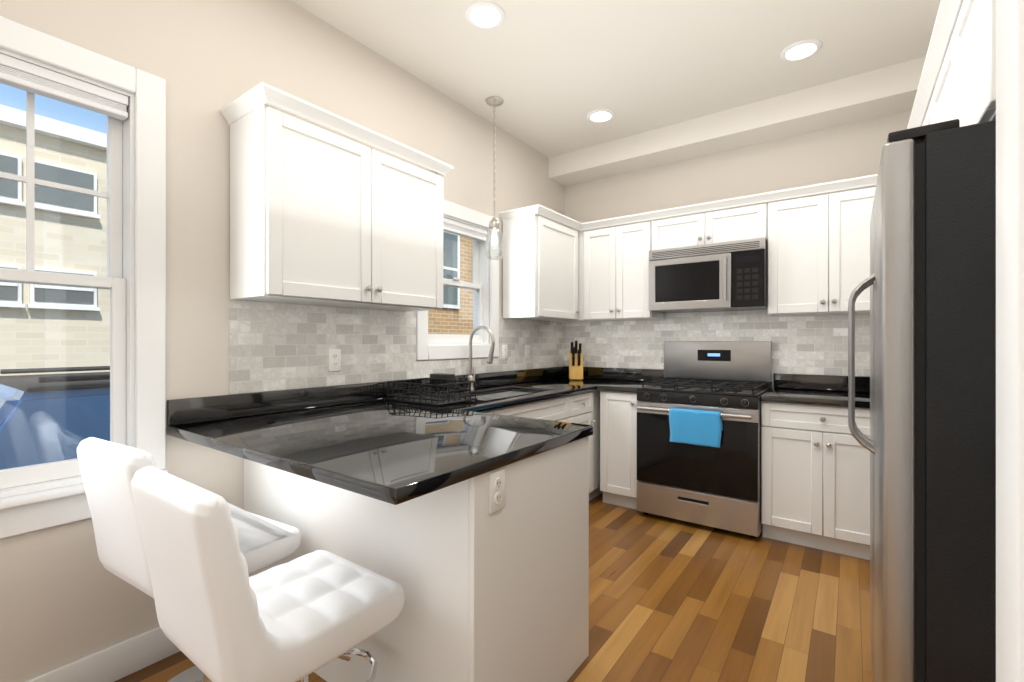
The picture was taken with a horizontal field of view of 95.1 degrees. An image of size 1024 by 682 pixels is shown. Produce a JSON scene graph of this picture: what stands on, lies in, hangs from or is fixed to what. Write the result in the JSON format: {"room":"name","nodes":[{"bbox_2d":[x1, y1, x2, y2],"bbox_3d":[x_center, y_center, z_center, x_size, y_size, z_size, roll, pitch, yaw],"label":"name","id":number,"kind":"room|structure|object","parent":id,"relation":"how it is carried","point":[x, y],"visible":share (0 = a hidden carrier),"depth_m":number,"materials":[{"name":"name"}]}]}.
{"room":"kitchen","nodes":[
{"label":"kitchen","id":0,"kind":"room"},
{"bbox_2d":[0,0,563,681],"bbox_3d":[-1.173,-0.205,2.269,0.160,2.900,5.820,0,0,36],"label":"wall","id":1,"kind":"structure","parent":0,"point":[66,596],"depth_m":1.96,"materials":[{"name":"paint"}]},
{"bbox_2d":[0,16,167,538],"bbox_3d":[-1.750,-0.204,1.424,0.195,1.661,1.134,0,0,36],"label":"window","id":2,"kind":"structure","parent":1,"relation":"in","point":[129,101],"depth_m":1.75,"materials":[{"name":"white wood"}]},
{"bbox_2d":[220,82,453,311],"bbox_3d":[-0.794,-0.593,2.341,0.364,0.816,1.072,0,0,36],"label":"upper cabinet","id":3,"kind":"object","parent":1,"relation":"attached to","point":[320,216],"visible":1,"depth_m":2.07,"materials":[{"name":"white wood"}]},
{"bbox_2d":[229,300,564,393],"bbox_3d":[-0.362,0.022,3.243,0.008,0.412,2.969,0,0,36],"label":"tile backsplash","id":4,"kind":"structure","parent":1,"relation":"attached to","point":[276,346],"depth_m":2.49,"materials":[{"name":"tile"}]},
{"bbox_2d":[328,349,340,371],"bbox_3d":[-0.926,0.095,2.448,0.009,0.116,0.072,0,0,36],"label":"electrical outlet","id":5,"kind":"object","parent":4,"relation":"attached to","point":[334,359],"visible":1,"depth_m":2.44,"materials":[{"name":"white plastic"}]},
{"bbox_2d":[502,345,507,359],"bbox_3d":[-0.055,0.080,3.651,0.009,0.116,0.072,0,0,36],"label":"electrical outlet","id":6,"kind":"object","parent":4,"relation":"attached to","point":[504,352],"visible":1,"depth_m":3.65,"materials":[{"name":"white plastic"}]},
{"bbox_2d":[525,345,529,358],"bbox_3d":[0.129,0.080,3.906,0.009,0.116,0.072,0,0,36],"label":"electrical outlet","id":7,"kind":"object","parent":4,"relation":"attached to","point":[527,351],"visible":1,"depth_m":3.90,"materials":[{"name":"white plastic"}]},
{"bbox_2d":[416,199,498,359],"bbox_3d":[-0.412,-0.415,3.295,0.169,1.060,0.835,0,0,36],"label":"window","id":8,"kind":"structure","parent":1,"relation":"in","point":[463,221],"depth_m":3.39,"materials":[{"name":"white wood"}]},
{"bbox_2d":[499,204,582,321],"bbox_3d":[0.253,-0.593,3.810,0.319,0.816,0.668,0,0,36],"label":"upper cabinet","id":9,"kind":"object","parent":1,"relation":"attached to","point":[541,254],"depth_m":3.58,"materials":[{"name":"white wood"}]},
{"bbox_2d":[115,493,872,681],"bbox_3d":[0.188,1.275,1.283,3.520,0.060,5.820,0,0,36],"label":"floor","id":10,"kind":"structure","parent":0,"point":[673,600],"depth_m":2.19,"materials":[{"name":"brown wood"}]},
{"bbox_2d":[77,437,300,681],"bbox_3d":[-1.072,0.775,1.616,0.420,0.941,0.552,0,0,31],"label":"bar stool","id":11,"kind":"object","parent":10,"relation":"on","point":[108,469],"visible":0.58,"depth_m":1.43,"materials":[{"name":"white leather"}]},
{"bbox_2d":[77,437,300,603],"bbox_3d":[-1.079,0.544,1.605,0.451,0.479,0.556,0,0,36],"label":"cushion","id":12,"kind":"object","parent":11,"relation":"on","point":[108,469],"depth_m":1.42,"materials":[{"name":"white leather"}]},
{"bbox_2d":[131,466,403,681],"bbox_3d":[-0.606,0.775,1.243,0.420,0.941,0.555,0,0,36],"label":"bar stool","id":13,"kind":"object","parent":10,"relation":"on","point":[222,616],"visible":1,"depth_m":1.05,"materials":[{"name":"white leather"}]},
{"bbox_2d":[244,436,588,681],"bbox_3d":[-0.449,0.808,1.972,1.356,0.874,0.700,0,0,36],"label":"base cabinet","id":14,"kind":"object","parent":10,"relation":"on","point":[501,595],"visible":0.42,"depth_m":1.50,"materials":[{"name":"white wood"}]},
{"bbox_2d":[235,406,592,504],"bbox_3d":[-0.255,0.350,1.668,0.708,0.038,1.004,0,0,36],"label":"countertop","id":15,"kind":"structure","parent":14,"relation":"on","point":[368,439],"depth_m":1.45,"materials":[{"name":"black stone"}]},
{"bbox_2d":[489,468,504,513],"bbox_3d":[-0.042,0.435,1.369,0.009,0.116,0.072,0,0,36],"label":"outlet","id":16,"kind":"object","parent":14,"relation":"attached to","point":[496,490],"visible":1,"depth_m":1.36,"materials":[{"name":"white plastic"}]},
{"bbox_2d":[481,408,504,414],"bbox_3d":[-0.427,0.808,2.633,0.599,0.874,0.393,0,0,36],"label":"base cabinet","id":17,"kind":"object","parent":10,"relation":"on","point":[499,411],"depth_m":2.61,"materials":[{"name":"white wood"}]},
{"bbox_2d":[505,414,576,422],"bbox_3d":[-0.077,0.895,3.117,0.599,0.699,0.917,0,0,36],"label":"base cabinet","id":18,"kind":"object","parent":10,"relation":"on","point":[571,420],"depth_m":3.06,"materials":[{"name":"white wood"}]},
{"bbox_2d":[505,390,596,500],"bbox_3d":[0.250,0.808,3.568,0.599,0.874,0.430,0,0,36],"label":"base cabinet","id":19,"kind":"object","parent":10,"relation":"on","point":[582,408],"depth_m":3.38,"materials":[{"name":"white wood"}]},
{"bbox_2d":[167,366,610,455],"bbox_3d":[-0.165,0.382,2.957,0.660,0.306,3.198,0,0,36],"label":"countertop","id":20,"kind":"structure","parent":19,"relation":"on","point":[218,422],"depth_m":2.23,"materials":[{"name":"black stone"}]},
{"bbox_2d":[386,373,476,405],"bbox_3d":[-0.437,0.263,2.683,0.415,0.135,0.385,0,0,36],"label":"dish rack","id":21,"kind":"object","parent":20,"relation":"on","point":[439,392],"visible":1,"depth_m":2.62,"materials":[{"name":"black metal"}]},
{"bbox_2d":[467,326,494,389],"bbox_3d":[-0.205,0.110,3.190,0.239,0.441,0.084,0,0,36],"label":"faucet","id":22,"kind":"object","parent":20,"relation":"on","point":[470,377],"visible":0.85,"depth_m":3.21,"materials":[{"name":"silver metal"}]},
{"bbox_2d":[569,341,582,379],"bbox_3d":[0.568,0.159,4.157,0.122,0.343,0.239,0,0,6],"label":"knife block","id":23,"kind":"object","parent":20,"relation":"on","point":[575,363],"visible":1,"depth_m":4.11,"materials":[{"name":"brown wood"}]},
{"bbox_2d":[597,390,602,495],"bbox_3d":[0.548,0.808,3.981,0.599,0.874,0.703,0,0,36],"label":"base cabinet","id":24,"kind":"object","parent":10,"relation":"on","point":[599,492],"depth_m":3.69,"materials":[{"name":"white wood"}]},
{"bbox_2d":[600,391,637,509],"bbox_3d":[0.966,0.808,3.732,0.312,0.874,0.599,0,0,36],"label":"base cabinet","id":25,"kind":"object","parent":10,"relation":"on","point":[618,410],"depth_m":3.50,"materials":[{"name":"white wood"}]},
{"bbox_2d":[603,368,663,392],"bbox_3d":[0.970,0.299,3.716,0.288,0.140,0.637,0,0,36],"label":"countertop","id":26,"kind":"structure","parent":25,"relation":"on","point":[628,380],"depth_m":3.95,"materials":[{"name":"black stone"}]},
{"bbox_2d":[637,341,771,538],"bbox_3d":[1.373,0.619,3.352,0.780,1.252,0.720,0,0,36],"label":"range","id":27,"kind":"object","parent":10,"relation":"on","point":[699,434],"visible":1,"depth_m":3.14,"materials":[{"name":"silver metal"}]},
{"bbox_2d":[668,407,722,447],"bbox_3d":[1.198,0.556,3.062,0.328,0.224,0.044,0,0,36],"label":"towel","id":28,"kind":"object","parent":27,"relation":"hanging from","point":[688,426],"depth_m":3.04,"materials":[{"name":"blue fabric"}]},
{"bbox_2d":[761,401,869,559],"bbox_3d":[2.009,0.808,2.977,0.676,0.874,0.599,0,0,36],"label":"base cabinet","id":29,"kind":"object","parent":10,"relation":"on","point":[815,476],"depth_m":2.77,"materials":[{"name":"white wood"}]},
{"bbox_2d":[760,373,869,407],"bbox_3d":[2.006,0.299,2.968,0.681,0.140,0.633,0,0,36],"label":"countertop","id":30,"kind":"structure","parent":29,"relation":"on","point":[826,390],"depth_m":3.10,"materials":[{"name":"black stone"}]},
{"bbox_2d":[848,119,995,681],"bbox_3d":[1.456,0.366,1.300,0.849,1.757,0.910,0,0,36],"label":"refrigerator","id":31,"kind":"object","parent":10,"relation":"on","point":[929,444],"visible":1,"depth_m":1.09,"materials":[{"name":"black"}]},
{"bbox_2d":[290,0,963,186],"bbox_3d":[0.841,-1.625,-2.794,9.360,0.300,11.660,0,0,36],"label":"ceiling","id":32,"kind":"structure","parent":0,"point":[668,81],"depth_m":2.79,"materials":[{"name":"paint"}]},
{"bbox_2d":[465,1,504,29],"bbox_3d":[-0.136,-1.646,2.370,0.200,0.018,0.200,0,0,36],"label":"recessed light","id":33,"kind":"object","parent":32,"relation":"in","point":[486,15],"visible":1,"depth_m":2.35,"materials":[{"name":"white plastic"}]},
{"bbox_2d":[485,96,502,259],"bbox_3d":[-0.120,-1.110,3.210,0.124,1.090,0.124,0,0,36],"label":"pendant light","id":34,"kind":"object","parent":32,"relation":"hanging from","point":[494,102],"visible":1,"depth_m":3.20,"materials":[{"name":"silver metal"}]},
{"bbox_2d":[587,109,614,122],"bbox_3d":[0.648,-1.646,3.420,0.200,0.018,0.200,0,0,36],"label":"recessed light","id":35,"kind":"object","parent":32,"relation":"in","point":[600,115],"visible":1,"depth_m":3.40,"materials":[{"name":"white"}]},
{"bbox_2d":[780,39,821,61],"bbox_3d":[1.637,-1.646,2.654,0.200,0.018,0.200,0,0,36],"label":"recessed light","id":36,"kind":"object","parent":32,"relation":"in","point":[800,50],"visible":1,"depth_m":2.63,"materials":[{"name":"white plastic"}]},
{"bbox_2d":[564,106,928,376],"bbox_3d":[1.921,-0.205,3.523,3.340,2.900,0.160,0,0,36],"label":"wall","id":37,"kind":"structure","parent":0,"point":[853,150],"depth_m":3.55,"materials":[{"name":"paint"}]},
{"bbox_2d":[591,216,663,321],"bbox_3d":[0.936,-0.568,3.926,0.578,0.765,0.318,0,0,36],"label":"upper cabinet","id":38,"kind":"object","parent":37,"relation":"attached to","point":[619,253],"depth_m":3.77,"materials":[{"name":"white wood"}]},
{"bbox_2d":[651,208,714,249],"bbox_3d":[1.353,-0.825,3.625,0.450,0.250,0.318,0,0,36],"label":"upper cabinet","id":39,"kind":"object","parent":37,"relation":"attached to","point":[697,228],"depth_m":3.49,"materials":[{"name":"white wood"}]},
{"bbox_2d":[649,237,767,312],"bbox_3d":[1.459,-0.465,3.470,0.783,0.456,0.444,0,0,36],"label":"microwave","id":40,"kind":"object","parent":39,"relation":"attached to","point":[724,276],"visible":1,"depth_m":3.30,"materials":[{"name":"silver metal"}]},
{"bbox_2d":[565,310,869,387],"bbox_3d":[1.496,0.048,3.725,2.394,0.606,0.008,0,0,36],"label":"tile backsplash","id":41,"kind":"structure","parent":37,"relation":"attached to","point":[813,345],"depth_m":3.56,"materials":[{"name":"tile"}]},
{"bbox_2d":[715,200,770,242],"bbox_3d":[1.634,-0.825,3.422,0.450,0.250,0.318,0,0,36],"label":"upper cabinet","id":42,"kind":"object","parent":37,"relation":"attached to","point":[749,221],"depth_m":3.25,"materials":[{"name":"white wood"}]},
{"bbox_2d":[767,180,876,316],"bbox_3d":[2.090,-0.568,3.091,0.678,0.765,0.318,0,0,36],"label":"upper cabinet","id":43,"kind":"object","parent":37,"relation":"attached to","point":[818,254],"depth_m":2.99,"materials":[{"name":"white wood"}]},
{"bbox_2d":[911,68,930,127],"bbox_3d":[2.060,-0.593,2.141,0.326,0.816,1.252,0,0,36],"label":"upper cabinet","id":44,"kind":"object","parent":37,"relation":"attached to","point":[924,100],"depth_m":1.88,"materials":[{"name":"white wood"}]},
{"bbox_2d":[931,0,995,126],"bbox_3d":[1.561,-0.764,1.231,0.586,0.474,0.920,0,0,36],"label":"upper cabinet","id":45,"kind":"object","parent":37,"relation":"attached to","point":[965,88],"depth_m":1.29,"materials":[{"name":"white wood"}]},
{"label":"outside","id":46,"kind":"structure","parent":0,"visible":0},
{"bbox_3d":[-6.345,2.055,7.062,13.839,0.100,28.000,0,0,36],"label":"ground","id":47,"kind":"structure","parent":46,"visible":0},
{"bbox_2d":[0,104,109,375],"bbox_3d":[-8.727,-0.150,3.787,5.220,4.310,14.100,0,0,36],"label":"building","id":48,"kind":"structure","parent":47,"relation":"on","point":[75,257],"depth_m":4.92,"materials":[{"name":"beige brick"}]},
{"bbox_2d":[0,366,109,469],"bbox_3d":[-2.982,1.106,3.640,1.864,1.798,4.500,0,0,36],"label":"car","id":49,"kind":"object","parent":47,"relation":"on","point":[67,410],"depth_m":2.77,"materials":[{"name":"blue paint"}]},
{"bbox_2d":[428,231,472,334],"bbox_3d":[-1.745,-2.625,13.731,6.070,9.260,9.800,0,0,36],"label":"building","id":50,"kind":"structure","parent":47,"relation":"on","point":[459,313],"depth_m":9.44,"materials":[{"name":"beige brick"}]},
{"bbox_3d":[-0.753,-0.205,-0.017,3.200,2.900,2.610,0,0,36],"label":"wall","id":51,"kind":"structure","parent":0,"visible":0},
{"bbox_2d":[25,626,180,681],"bbox_3d":[-1.956,1.180,1.036,0.016,0.130,2.585,0,0,36],"label":"baseboard","id":52,"kind":"structure","parent":51,"relation":"attached to","point":[115,662],"depth_m":1.72,"materials":[{"name":"white"}]},
{"bbox_2d":[996,0,1023,681],"bbox_3d":[-0.085,0.140,-0.390,0.020,2.210,2.468,0,0,36],"label":"door frame","id":53,"kind":"structure","parent":51,"relation":"attached to","point":[1009,13],"depth_m":0.54,"materials":[{"name":"white"}]}
]}

